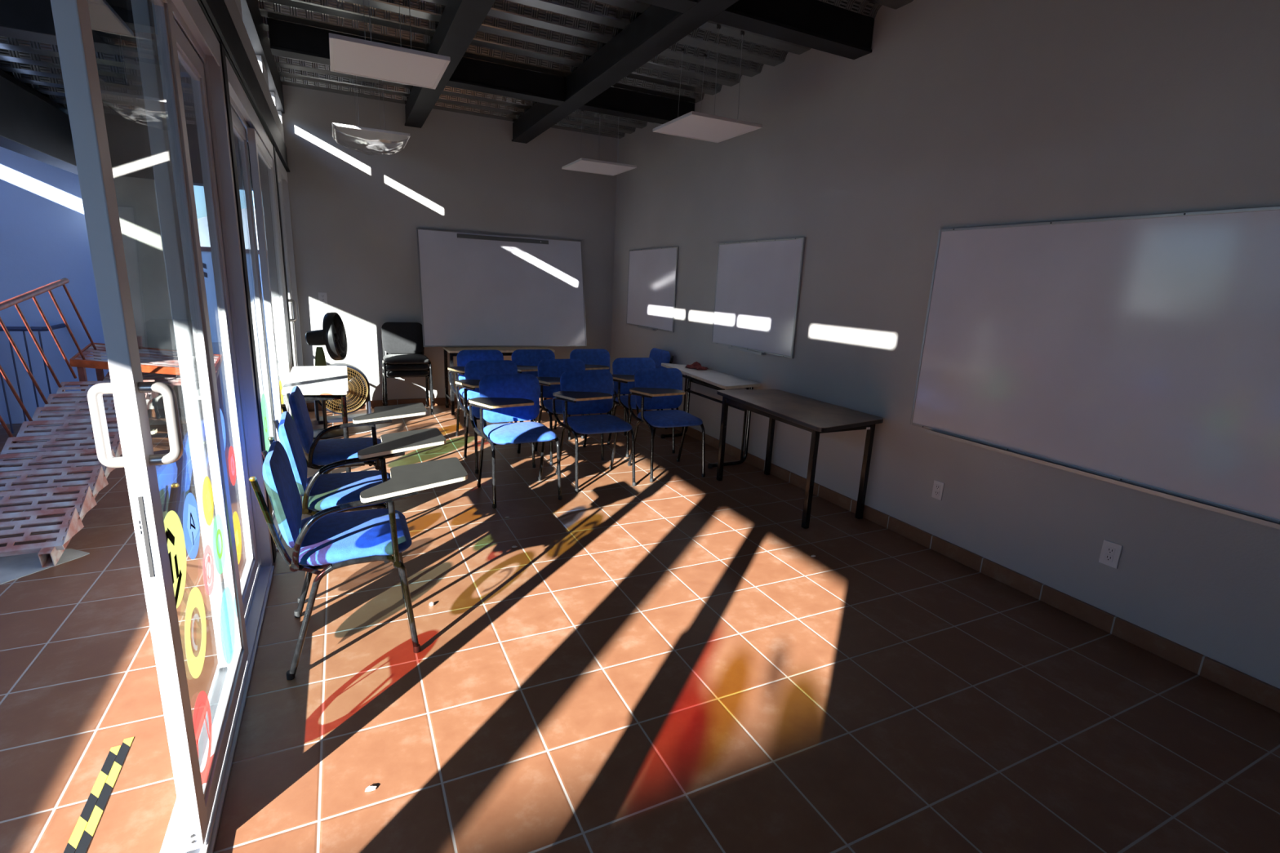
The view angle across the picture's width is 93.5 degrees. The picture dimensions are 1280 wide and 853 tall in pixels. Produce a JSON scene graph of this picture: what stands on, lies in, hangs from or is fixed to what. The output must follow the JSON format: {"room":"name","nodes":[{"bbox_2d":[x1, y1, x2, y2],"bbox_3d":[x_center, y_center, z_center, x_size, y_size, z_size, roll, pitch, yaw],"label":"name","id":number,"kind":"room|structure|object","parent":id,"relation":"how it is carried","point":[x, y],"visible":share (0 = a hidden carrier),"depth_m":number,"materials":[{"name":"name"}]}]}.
{"room":"classroom","nodes":[
{"label":"classroom","id":0,"kind":"room"},
{"bbox_2d":[0,146,109,424],"bbox_3d":[-5.809,-1.478,5.425,1.650,2.950,0.120,-4,15,-26],"label":"wall","id":1,"kind":"structure","parent":0,"point":[44,241],"depth_m":5.54,"materials":[{"name":"blue paint"}]},
{"bbox_2d":[0,0,196,124],"bbox_3d":[-2.556,-1.551,0.446,2.978,0.195,11.600,-4,15,-26],"label":"ceiling","id":2,"kind":"structure","parent":0,"point":[37,64],"depth_m":4.15,"materials":[{"name":"grey metal"}]},
{"bbox_2d":[0,69,68,115],"bbox_3d":[-3.165,-1.700,1.526,0.180,0.145,8.880,-4,15,-26],"label":"beam","id":3,"kind":"structure","parent":2,"relation":"attached to","point":[2,73],"depth_m":4.53,"materials":[{"name":"metal"}]},
{"bbox_2d":[0,0,182,65],"bbox_3d":[-3.232,-2.000,2.850,2.048,0.175,0.180,-4,15,-26],"label":"beam","id":4,"kind":"structure","parent":2,"relation":"attached to","point":[113,28],"depth_m":2.99,"materials":[{"name":"metal"}]},
{"bbox_2d":[281,84,617,403],"bbox_3d":[-2.058,-2.054,7.173,3.740,3.600,0.150,-4,15,-26],"label":"wall","id":5,"kind":"structure","parent":0,"point":[357,209],"depth_m":6.79,"materials":[{"name":"beige paint"}]},
{"bbox_2d":[235,0,282,123],"bbox_3d":[-1.607,-2.045,2.046,0.035,0.125,9.180,-4,15,-26],"label":"trim","id":6,"kind":"structure","parent":5,"relation":"attached to","point":[260,61],"depth_m":4.54,"materials":[{"name":"white dark painted steel"}]},
{"bbox_2d":[275,151,306,405],"bbox_3d":[-3.404,-1.222,5.807,0.123,2.490,1.430,-4,15,-26],"label":"window","id":7,"kind":"structure","parent":5,"relation":"in","point":[283,172],"depth_m":6.29,"materials":[{"name":"white metal"}]},
{"bbox_2d":[276,167,297,366],"bbox_3d":[-3.228,-1.108,5.528,0.157,2.355,0.600,-4,15,-26],"label":"door","id":8,"kind":"structure","parent":7,"relation":"attached to","point":[291,300],"depth_m":5.61,"materials":[{"name":"white metal"}]},
{"bbox_2d":[318,292,327,303],"bbox_3d":[-3.451,-1.400,6.551,0.085,0.115,0.012,-4,15,-26],"label":"wall outlet","id":9,"kind":"object","parent":5,"relation":"attached to","point":[322,296],"visible":1,"depth_m":6.55,"materials":[{"name":"white plastic"}]},
{"bbox_2d":[306,397,552,410],"bbox_3d":[-2.081,-0.330,7.512,3.662,0.090,0.016,-4,15,-26],"label":"baseboard","id":10,"kind":"structure","parent":5,"relation":"attached to","point":[437,401],"depth_m":7.14,"materials":[{"name":"ceramic"}]},
{"bbox_2d":[257,0,913,138],"bbox_3d":[0.045,-2.602,2.712,3.770,0.300,9.150,-4,15,-26],"label":"ceiling","id":11,"kind":"structure","parent":0,"point":[556,37],"depth_m":4.64,"materials":[{"name":"grey metal"}]},
{"bbox_2d":[240,0,284,113],"bbox_3d":[-1.615,-2.211,1.998,0.120,0.520,9.180,-4,15,-26],"label":"beam","id":12,"kind":"structure","parent":11,"relation":"attached to","point":[253,21],"depth_m":4.36,"materials":[{"name":"metal"}]},
{"bbox_2d":[332,75,410,148],"bbox_3d":[-2.378,-2.790,5.290,0.612,0.732,0.612,-4,15,-26],"label":"lamp","id":13,"kind":"object","parent":11,"relation":"hanging from","point":[345,132],"visible":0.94,"depth_m":5.28,"materials":[{"name":"clear glass"},{"name":"steel wire"}]},
{"bbox_2d":[335,126,407,147],"bbox_3d":[-2.388,-2.573,5.341,0.564,0.015,0.564,-4,15,-26],"label":"diffuser","id":14,"kind":"object","parent":13,"relation":"attached to","point":[384,137],"depth_m":5.30,"materials":[{"name":"white"}]},
{"bbox_2d":[328,0,450,88],"bbox_3d":[-1.440,-2.371,3.405,0.600,0.600,0.600,-4,15,-26],"label":"lamp","id":15,"kind":"object","parent":11,"relation":"hanging from","point":[351,55],"visible":1,"depth_m":3.41,"materials":[{"name":"white plastic"}]},
{"bbox_2d":[333,39,445,87],"bbox_3d":[-1.453,-2.089,3.472,0.564,0.015,0.564,-4,15,-26],"label":"diffuser","id":16,"kind":"object","parent":15,"relation":"attached to","point":[357,57],"depth_m":3.42,"materials":[{"name":"white"}]},
{"bbox_2d":[404,0,495,128],"bbox_3d":[-0.467,-2.329,2.543,0.170,0.200,9.180,-4,15,-26],"label":"ceiling beam","id":17,"kind":"structure","parent":11,"relation":"attached to","point":[460,21],"depth_m":4.21,"materials":[{"name":"metal"}]},
{"bbox_2d":[267,17,694,124],"bbox_3d":[-1.112,-2.991,5.229,3.606,0.200,0.160,-4,15,-26],"label":"ceiling beam","id":18,"kind":"structure","parent":11,"relation":"attached to","point":[286,39],"depth_m":5.17,"materials":[{"name":"metal"}]},
{"bbox_2d":[561,109,636,175],"bbox_3d":[-0.420,-2.988,6.220,0.600,0.600,0.600,-4,15,-26],"label":"lamp","id":19,"kind":"object","parent":11,"relation":"hanging from","point":[585,165],"visible":0.88,"depth_m":6.23,"materials":[{"name":"white plastic"}]},
{"bbox_2d":[564,160,633,174],"bbox_3d":[-0.433,-2.706,6.286,0.564,0.015,0.564,-4,15,-26],"label":"diffuser","id":20,"kind":"object","parent":19,"relation":"attached to","point":[604,167],"depth_m":6.24,"materials":[{"name":"white plastic"}]},
{"bbox_2d":[511,0,738,143],"bbox_3d":[0.589,-2.401,3.054,0.180,0.200,9.180,-4,15,-26],"label":"ceiling beam","id":21,"kind":"structure","parent":11,"relation":"attached to","point":[656,28],"depth_m":4.41,"materials":[{"name":"metal"}]},
{"bbox_2d":[652,25,762,142],"bbox_3d":[0.511,-2.536,4.484,0.600,0.600,0.600,-4,15,-26],"label":"lamp","id":22,"kind":"object","parent":11,"relation":"hanging from","point":[693,125],"visible":1,"depth_m":4.49,"materials":[{"name":"white plastic"}]},
{"bbox_2d":[657,115,757,141],"bbox_3d":[0.498,-2.254,4.550,0.564,0.015,0.564,-4,15,-26],"label":"diffuser","id":23,"kind":"object","parent":22,"relation":"attached to","point":[703,127],"depth_m":4.50,"materials":[{"name":"white plastic"}]},
{"bbox_2d":[636,0,874,59],"bbox_3d":[-0.117,-2.478,3.243,3.606,0.200,0.160,-4,15,-26],"label":"ceiling beam","id":24,"kind":"structure","parent":11,"relation":"attached to","point":[811,24],"depth_m":3.74,"materials":[{"name":"metal"}]},
{"bbox_2d":[0,400,1279,852],"bbox_3d":[-1.486,0.857,2.926,6.960,0.060,9.300,-4,15,-26],"label":"floor","id":25,"kind":"structure","parent":0,"point":[668,664],"depth_m":2.34,"materials":[{"name":"ceramic"}]},
{"bbox_2d":[0,323,66,433],"bbox_3d":[-5.828,-0.429,5.342,1.114,0.945,0.422,-4,15,-26],"label":"railing","id":26,"kind":"object","parent":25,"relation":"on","point":[23,329],"visible":0.74,"depth_m":5.30,"materials":[{"name":"metal"}]},
{"bbox_2d":[0,548,88,584],"bbox_3d":[-3.198,0.742,2.941,0.692,0.003,0.546,-4,15,-26],"label":"cardboard sheet","id":27,"kind":"object","parent":25,"relation":"on","point":[16,566],"visible":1,"depth_m":3.09,"materials":[{"name":"grey cardboard"}]},
{"bbox_2d":[0,277,159,567],"bbox_3d":[-3.827,-0.271,4.083,0.569,1.390,2.945,-4,15,-26],"label":"staircase","id":28,"kind":"structure","parent":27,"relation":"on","point":[63,418],"depth_m":3.68,"materials":[{"name":"metal"}]},
{"bbox_2d":[63,745,120,852],"bbox_3d":[-1.571,1.110,1.700,0.025,0.001,0.600,-4,15,-26],"label":"tape","id":29,"kind":"object","parent":25,"relation":"on","point":[79,828],"visible":1,"depth_m":1.75,"materials":[{"name":"yellow plastic"}]},
{"bbox_2d":[75,737,133,852],"bbox_3d":[-1.560,1.102,1.737,0.025,0.001,0.600,-4,15,-26],"label":"tape","id":30,"kind":"object","parent":25,"relation":"on","point":[89,831],"visible":1,"depth_m":1.77,"materials":[{"name":"yellow plastic"}]},
{"bbox_2d":[69,335,226,429],"bbox_3d":[-4.329,-0.344,5.385,0.971,0.893,0.512,-4,15,-26],"label":"landing","id":31,"kind":"object","parent":25,"relation":"on","point":[77,361],"visible":0.52,"depth_m":5.27,"materials":[{"name":"paint"}]},
{"bbox_2d":[113,175,186,425],"bbox_3d":[-4.733,-1.156,5.749,0.475,2.270,0.360,-4,15,-26],"label":"wall","id":32,"kind":"structure","parent":25,"relation":"on","point":[136,197],"depth_m":5.56,"materials":[{"name":"grey paint"}]},
{"bbox_2d":[0,75,78,174],"bbox_3d":[-4.159,-2.045,4.039,0.180,0.365,2.720,-4,15,-26],"label":"beam","id":33,"kind":"structure","parent":32,"relation":"on","point":[30,126],"depth_m":4.05,"materials":[{"name":"paint"}]},
{"bbox_2d":[103,112,253,191],"bbox_3d":[-4.235,-2.517,5.566,1.428,0.505,0.220,-4,15,-26],"label":"beam","id":34,"kind":"structure","parent":32,"relation":"on","point":[128,139],"depth_m":5.33,"materials":[{"name":"metal"}]},
{"bbox_2d":[160,0,274,852],"bbox_3d":[-1.094,-0.029,1.199,0.123,2.490,3.950,-4,15,-26],"label":"door frame","id":35,"kind":"structure","parent":25,"relation":"on","point":[188,15],"depth_m":2.69,"materials":[{"name":"white metal"}]},
{"bbox_2d":[50,0,248,852],"bbox_3d":[-1.327,-0.126,1.734,0.157,2.355,0.934,-4,15,-26],"label":"door","id":36,"kind":"structure","parent":35,"relation":"attached to","point":[196,787],"depth_m":1.44,"materials":[{"name":"white metal"}]},
{"bbox_2d":[130,0,257,668],"bbox_3d":[-1.754,-0.316,2.459,0.040,2.355,0.920,-4,15,-26],"label":"door","id":37,"kind":"structure","parent":35,"relation":"attached to","point":[142,10],"depth_m":2.19,"materials":[{"name":"white metal"}]},
{"bbox_2d":[218,41,276,563],"bbox_3d":[-1.973,-0.491,2.965,0.105,2.500,0.100,-4,15,-26],"label":"column","id":38,"kind":"structure","parent":25,"relation":"on","point":[222,49],"depth_m":2.90,"materials":[{"name":"metal"}]},
{"bbox_2d":[196,0,289,172],"bbox_3d":[-1.903,-1.817,2.645,0.135,0.230,7.980,-4,15,-26],"label":"beam","id":39,"kind":"structure","parent":38,"relation":"on","point":[216,12],"depth_m":3.21,"materials":[{"name":"metal"}]},
{"bbox_2d":[224,0,284,143],"bbox_3d":[-1.895,-2.023,2.596,0.083,0.195,7.980,-4,15,-26],"label":"panel","id":40,"kind":"object","parent":39,"relation":"on","point":[231,5],"visible":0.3,"depth_m":3.84,"materials":[{"name":"grey metal"}]},
{"bbox_2d":[225,55,292,551],"bbox_3d":[-2.524,-0.768,4.052,0.123,2.490,2.400,-4,15,-26],"label":"window","id":41,"kind":"structure","parent":25,"relation":"on","point":[240,103],"depth_m":3.67,"materials":[{"name":"white metal"}]},
{"bbox_2d":[231,106,276,513],"bbox_3d":[-2.306,-0.602,3.561,0.040,2.355,1.160,-4,15,-26],"label":"door","id":42,"kind":"structure","parent":41,"relation":"attached to","point":[239,131],"depth_m":3.82,"materials":[{"name":"white metal"}]},
{"bbox_2d":[247,127,291,441],"bbox_3d":[-2.740,-0.853,4.542,0.040,2.355,1.180,-4,15,-26],"label":"door","id":43,"kind":"structure","parent":41,"relation":"attached to","point":[261,162],"depth_m":4.26,"materials":[{"name":"glass"}]},
{"bbox_2d":[272,144,293,367],"bbox_3d":[-3.064,-1.055,5.142,0.105,2.500,0.100,-4,15,-26],"label":"column","id":44,"kind":"structure","parent":25,"relation":"on","point":[274,152],"depth_m":5.05,"materials":[{"name":"metal"}]},
{"bbox_2d":[281,365,351,472],"bbox_3d":[-2.490,-0.019,4.711,0.411,0.735,1.298,-4,15,-26],"label":"desk","id":45,"kind":"object","parent":25,"relation":"on","point":[314,382],"visible":0.75,"depth_m":4.37,"materials":[{"name":"white laminate"}]},
{"bbox_2d":[305,311,347,439],"bbox_3d":[-2.994,-0.493,5.687,0.406,1.165,0.448,0,14,-12],"label":"pedestal fan","id":46,"kind":"object","parent":25,"relation":"on","point":[332,335],"visible":0.94,"depth_m":5.59,"materials":[{"name":"black plastic"}]},
{"bbox_2d":[322,311,347,360],"bbox_3d":[-2.854,-0.842,5.631,0.152,0.448,0.448,0,14,-12],"label":"grille","id":47,"kind":"object","parent":46,"relation":"attached to","point":[334,334],"depth_m":5.54,"materials":[{"name":"black plastic"}]},
{"bbox_2d":[314,362,371,423],"bbox_3d":[-3.135,-0.365,6.337,0.540,0.605,0.228,-6,16,-32],"label":"floor fan","id":48,"kind":"object","parent":25,"relation":"on","point":[358,386],"visible":0.44,"depth_m":6.36,"materials":[{"name":"gold plastic"}]},
{"bbox_2d":[319,367,368,413],"bbox_3d":[-3.085,-0.377,6.254,0.486,0.486,0.026,-6,16,-32],"label":"grille","id":49,"kind":"object","parent":48,"relation":"attached to","point":[354,369],"depth_m":6.31,"materials":[{"name":"gold metal"}]},
{"bbox_2d":[328,427,376,439],"bbox_3d":[-2.800,0.089,5.766,0.200,0.009,1.036,4,13,8],"label":"power cord","id":50,"kind":"object","parent":25,"relation":"on","point":[375,428],"visible":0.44,"depth_m":5.82,"materials":[{"name":"white plastic"}]},
{"bbox_2d":[280,386,427,516],"bbox_3d":[-1.738,0.183,3.756,0.783,0.853,0.508,-4,15,-26],"label":"chair","id":51,"kind":"object","parent":25,"relation":"on","point":[324,452],"visible":0.77,"depth_m":3.55,"materials":[{"name":"blue fabric"}]},
{"bbox_2d":[267,411,445,604],"bbox_3d":[-1.411,0.352,3.105,0.783,0.853,0.508,-4,15,-27],"label":"chair","id":52,"kind":"object","parent":25,"relation":"on","point":[320,491],"visible":0.64,"depth_m":2.92,"materials":[{"name":"blue fabric"}]},
{"bbox_2d":[248,440,467,679],"bbox_3d":[-1.146,0.489,2.576,0.783,0.853,0.508,-4,15,-26],"label":"chair","id":53,"kind":"object","parent":25,"relation":"on","point":[327,540],"visible":1,"depth_m":2.38,"materials":[{"name":"blue fabric"}]},
{"bbox_2d":[364,785,376,791],"bbox_3d":[-0.824,1.108,1.842,0.033,0.008,0.022,-4,15,-26],"label":"paper scrap","id":54,"kind":"object","parent":25,"relation":"on","point":[371,788],"visible":1,"depth_m":1.84,"materials":[{"name":"white paper"}]},
{"bbox_2d":[381,341,433,414],"bbox_3d":[-2.663,-0.588,6.848,0.507,0.853,0.544,-4,15,-26],"label":"chair","id":55,"kind":"object","parent":25,"relation":"on","point":[425,374],"visible":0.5,"depth_m":6.65,"materials":[{"name":"black metal"}]},
{"bbox_2d":[381,333,434,408],"bbox_3d":[-2.638,-0.653,6.786,0.507,0.853,0.544,-4,15,-26],"label":"chair","id":56,"kind":"object","parent":55,"relation":"on","point":[420,366],"visible":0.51,"depth_m":6.61,"materials":[{"name":"black metal"}]},
{"bbox_2d":[381,322,434,404],"bbox_3d":[-2.613,-0.717,6.725,0.507,0.853,0.544,-4,15,-26],"label":"chair","id":57,"kind":"object","parent":56,"relation":"on","point":[397,337],"visible":0.97,"depth_m":6.76,"materials":[{"name":"black fabric"}]},
{"bbox_2d":[448,350,516,447],"bbox_3d":[-1.526,-0.284,5.780,0.588,0.853,0.544,-4,15,-26],"label":"chair","id":58,"kind":"object","parent":25,"relation":"on","point":[464,357],"visible":0.44,"depth_m":5.81,"materials":[{"name":"blue fabric"}]},
{"bbox_2d":[455,360,535,473],"bbox_3d":[-1.240,-0.105,5.073,0.588,0.853,0.544,-4,15,-27],"label":"chair","id":59,"kind":"object","parent":25,"relation":"on","point":[474,371],"visible":0.59,"depth_m":5.10,"materials":[{"name":"blue fabric"}]},
{"bbox_2d":[442,346,554,415],"bbox_3d":[-1.685,-0.572,7.210,1.220,0.735,0.500,-4,15,-26],"label":"table","id":60,"kind":"object","parent":25,"relation":"on","point":[453,351],"visible":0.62,"depth_m":7.00,"materials":[{"name":"brown wood"}]},
{"bbox_2d":[416,227,586,346],"bbox_3d":[-1.601,-1.630,7.243,1.980,1.311,0.279,-4,15,-26],"label":"whiteboard","id":61,"kind":"object","parent":60,"relation":"on","point":[477,289],"visible":1,"depth_m":7.20,"materials":[{"name":"plastic"}]},
{"bbox_2d":[468,373,562,508],"bbox_3d":[-0.926,0.078,4.359,0.588,0.853,0.544,-4,15,-27],"label":"chair","id":62,"kind":"object","parent":25,"relation":"on","point":[515,397],"visible":1,"depth_m":4.37,"materials":[{"name":"blue fabric"}]},
{"bbox_2d":[510,349,570,439],"bbox_3d":[-1.050,-0.320,6.021,0.588,0.853,0.544,-4,15,-26],"label":"chair","id":63,"kind":"object","parent":25,"relation":"on","point":[526,361],"visible":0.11,"depth_m":6.09,"materials":[{"name":"blue fabric"}]},
{"bbox_2d":[534,358,604,465],"bbox_3d":[-0.677,-0.151,5.378,0.588,0.853,0.544,-4,15,-26],"label":"chair","id":64,"kind":"object","parent":25,"relation":"on","point":[550,371],"visible":0.5,"depth_m":5.40,"materials":[{"name":"blue fabric"}]},
{"bbox_2d":[551,369,635,493],"bbox_3d":[-0.392,0.013,4.737,0.588,0.853,0.544,-4,15,-26],"label":"chair","id":65,"kind":"object","parent":25,"relation":"on","point":[582,392],"visible":0.99,"depth_m":4.75,"materials":[{"name":"blue fabric"}]},
{"bbox_2d":[569,348,626,439],"bbox_3d":[-0.497,-0.360,6.299,0.588,0.853,0.544,-4,15,-26],"label":"chair","id":66,"kind":"object","parent":25,"relation":"on","point":[598,358],"visible":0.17,"depth_m":6.38,"materials":[{"name":"blue fabric"}]},
{"bbox_2d":[607,357,675,457],"bbox_3d":[-0.025,-0.201,5.716,0.588,0.853,0.544,-4,15,-25],"label":"chair","id":67,"kind":"object","parent":25,"relation":"on","point":[624,369],"visible":0.48,"depth_m":5.75,"materials":[{"name":"blue fabric"}]},
{"bbox_2d":[611,347,673,429],"bbox_3d":[0.005,-0.438,6.726,0.544,0.853,0.588,-4,15,-26],"label":"chair","id":68,"kind":"object","parent":25,"relation":"on","point":[659,356],"visible":0.09,"depth_m":6.65,"materials":[{"name":"blue fabric"}]},
{"bbox_2d":[627,368,705,482],"bbox_3d":[0.189,-0.034,5.052,0.588,0.853,0.544,-3,14,-24],"label":"chair","id":69,"kind":"object","parent":25,"relation":"on","point":[655,388],"visible":1,"depth_m":5.07,"materials":[{"name":"blue fabric"}]},
{"bbox_2d":[661,363,760,468],"bbox_3d":[0.571,-0.135,5.748,0.432,0.757,1.411,-4,15,-26],"label":"table","id":70,"kind":"object","parent":25,"relation":"on","point":[712,379],"visible":0.82,"depth_m":5.42,"materials":[{"name":"white laminate"}]},
{"bbox_2d":[684,361,707,369],"bbox_3d":[0.558,-0.608,5.948,0.161,0.061,0.279,-8,17,-37],"label":"rag","id":71,"kind":"object","parent":70,"relation":"on","point":[696,365],"visible":1,"depth_m":5.92,"materials":[{"name":"red fabric"}]},
{"bbox_2d":[716,389,883,528],"bbox_3d":[1.093,0.201,4.460,0.654,0.740,1.311,-4,15,-26],"label":"table","id":72,"kind":"object","parent":25,"relation":"on","point":[817,417],"visible":1,"depth_m":4.19,"materials":[{"name":"brown laminate"}]},
{"bbox_2d":[609,0,1279,688],"bbox_3d":[1.693,-1.138,4.020,0.150,3.600,9.330,-4,15,-26],"label":"wall","id":73,"kind":"structure","parent":0,"point":[959,113],"depth_m":3.44,"materials":[{"name":"beige paint"}]},
{"bbox_2d":[626,246,678,332],"bbox_3d":[0.102,-1.598,7.007,0.055,0.917,1.220,-4,15,-26],"label":"whiteboard","id":74,"kind":"object","parent":73,"relation":"attached to","point":[652,273],"visible":1,"depth_m":6.94,"materials":[{"name":"plastic"}]},
{"bbox_2d":[637,325,656,330],"bbox_3d":[0.081,-1.161,7.110,0.053,0.018,0.400,-4,15,-26],"label":"tray","id":75,"kind":"object","parent":74,"relation":"on","point":[649,327],"depth_m":7.05,"materials":[{"name":"silver metal"}]},
{"bbox_2d":[711,236,805,358],"bbox_3d":[0.975,-1.133,5.269,0.055,0.952,1.200,-4,15,-26],"label":"whiteboard","id":76,"kind":"object","parent":73,"relation":"attached to","point":[757,287],"visible":1,"depth_m":5.19,"materials":[{"name":"plastic"}]},
{"bbox_2d":[728,346,766,355],"bbox_3d":[0.953,-0.679,5.375,0.053,0.018,0.500,-4,15,-26],"label":"tray","id":77,"kind":"object","parent":76,"relation":"on","point":[745,348],"depth_m":5.32,"materials":[{"name":"silver metal"}]},
{"bbox_2d":[931,480,944,500],"bbox_3d":[1.847,0.395,3.734,0.012,0.115,0.070,-4,15,-26],"label":"wall outlet","id":78,"kind":"object","parent":73,"relation":"attached to","point":[938,486],"visible":1,"depth_m":3.73,"materials":[{"name":"white plastic"}]},
{"bbox_2d":[933,489,939,496],"bbox_3d":[1.842,0.413,3.736,0.003,0.032,0.034,-4,15,-26],"label":"socket","id":79,"kind":"object","parent":78,"relation":"attached to","point":[936,492],"depth_m":3.74,"materials":[{"name":"grey plastic"}]},
{"bbox_2d":[934,484,940,490],"bbox_3d":[1.844,0.377,3.728,0.003,0.032,0.034,-4,15,-26],"label":"socket","id":80,"kind":"object","parent":78,"relation":"attached to","point":[937,486],"depth_m":3.73,"materials":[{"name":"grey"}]},
{"bbox_2d":[614,394,1279,713],"bbox_3d":[1.572,0.590,4.321,0.018,0.090,9.180,-4,15,-26],"label":"baseboard","id":81,"kind":"structure","parent":73,"relation":"attached to","point":[1263,693],"depth_m":3.11,"materials":[{"name":"ceramic"}]},
{"bbox_2d":[910,205,1279,529],"bbox_3d":[2.278,-0.320,2.688,0.055,1.212,2.400,-4,15,-26],"label":"whiteboard","id":82,"kind":"object","parent":73,"relation":"attached to","point":[1141,353],"visible":1,"depth_m":2.79,"materials":[{"name":"plastic"}]},
{"bbox_2d":[925,429,1279,529],"bbox_3d":[2.251,0.261,2.825,0.053,0.018,2.100,-4,15,-26],"label":"tray","id":83,"kind":"object","parent":82,"relation":"on","point":[1246,514],"depth_m":2.81,"materials":[{"name":"silver metal"}]},
{"bbox_2d":[1098,539,1122,568],"bbox_3d":[2.265,0.615,2.899,0.012,0.120,0.080,-4,15,-26],"label":"wall outlet","id":84,"kind":"object","parent":73,"relation":"attached to","point":[1110,553],"visible":1,"depth_m":2.90,"materials":[{"name":"white plastic"}]},
{"bbox_2d":[1104,553,1113,562],"bbox_3d":[2.261,0.633,2.902,0.003,0.032,0.034,-4,15,-26],"label":"socket","id":85,"kind":"object","parent":84,"relation":"attached to","point":[1108,557],"depth_m":2.90,"materials":[{"name":"grey plastic"}]},
{"bbox_2d":[1106,546,1115,555],"bbox_3d":[2.262,0.597,2.893,0.003,0.032,0.034,-4,15,-26],"label":"socket","id":86,"kind":"object","parent":84,"relation":"attached to","point":[1110,550],"depth_m":2.89,"materials":[{"name":"grey plastic"}]},
{"label":"outside","id":87,"kind":"structure","parent":0,"visible":0},
{"bbox_2d":[212,342,274,412],"bbox_3d":[-7.475,-2.155,14.817,120.000,0.050,150.000,-4,15,-26],"label":"ground","id":88,"kind":"structure","parent":87,"point":[216,346],"depth_m":9.02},
{"bbox_2d":[200,246,267,342],"bbox_3d":[-9.283,-2.781,12.715,55.000,1.970,0.260,-4,15,-26],"label":"wall","id":89,"kind":"structure","parent":88,"relation":"on","point":[206,251],"depth_m":12.73,"materials":[{"name":"blue paint"}]},
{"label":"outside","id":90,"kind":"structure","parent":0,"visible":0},
{"bbox_2d":[197,208,258,249],"bbox_3d":[-46.465,-28.923,91.678,180.000,15.137,40.000,-4,15,-26],"label":"hills","id":91,"kind":"structure","parent":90,"point":[202,223],"depth_m":75.67,"materials":[{"name":"blue"}]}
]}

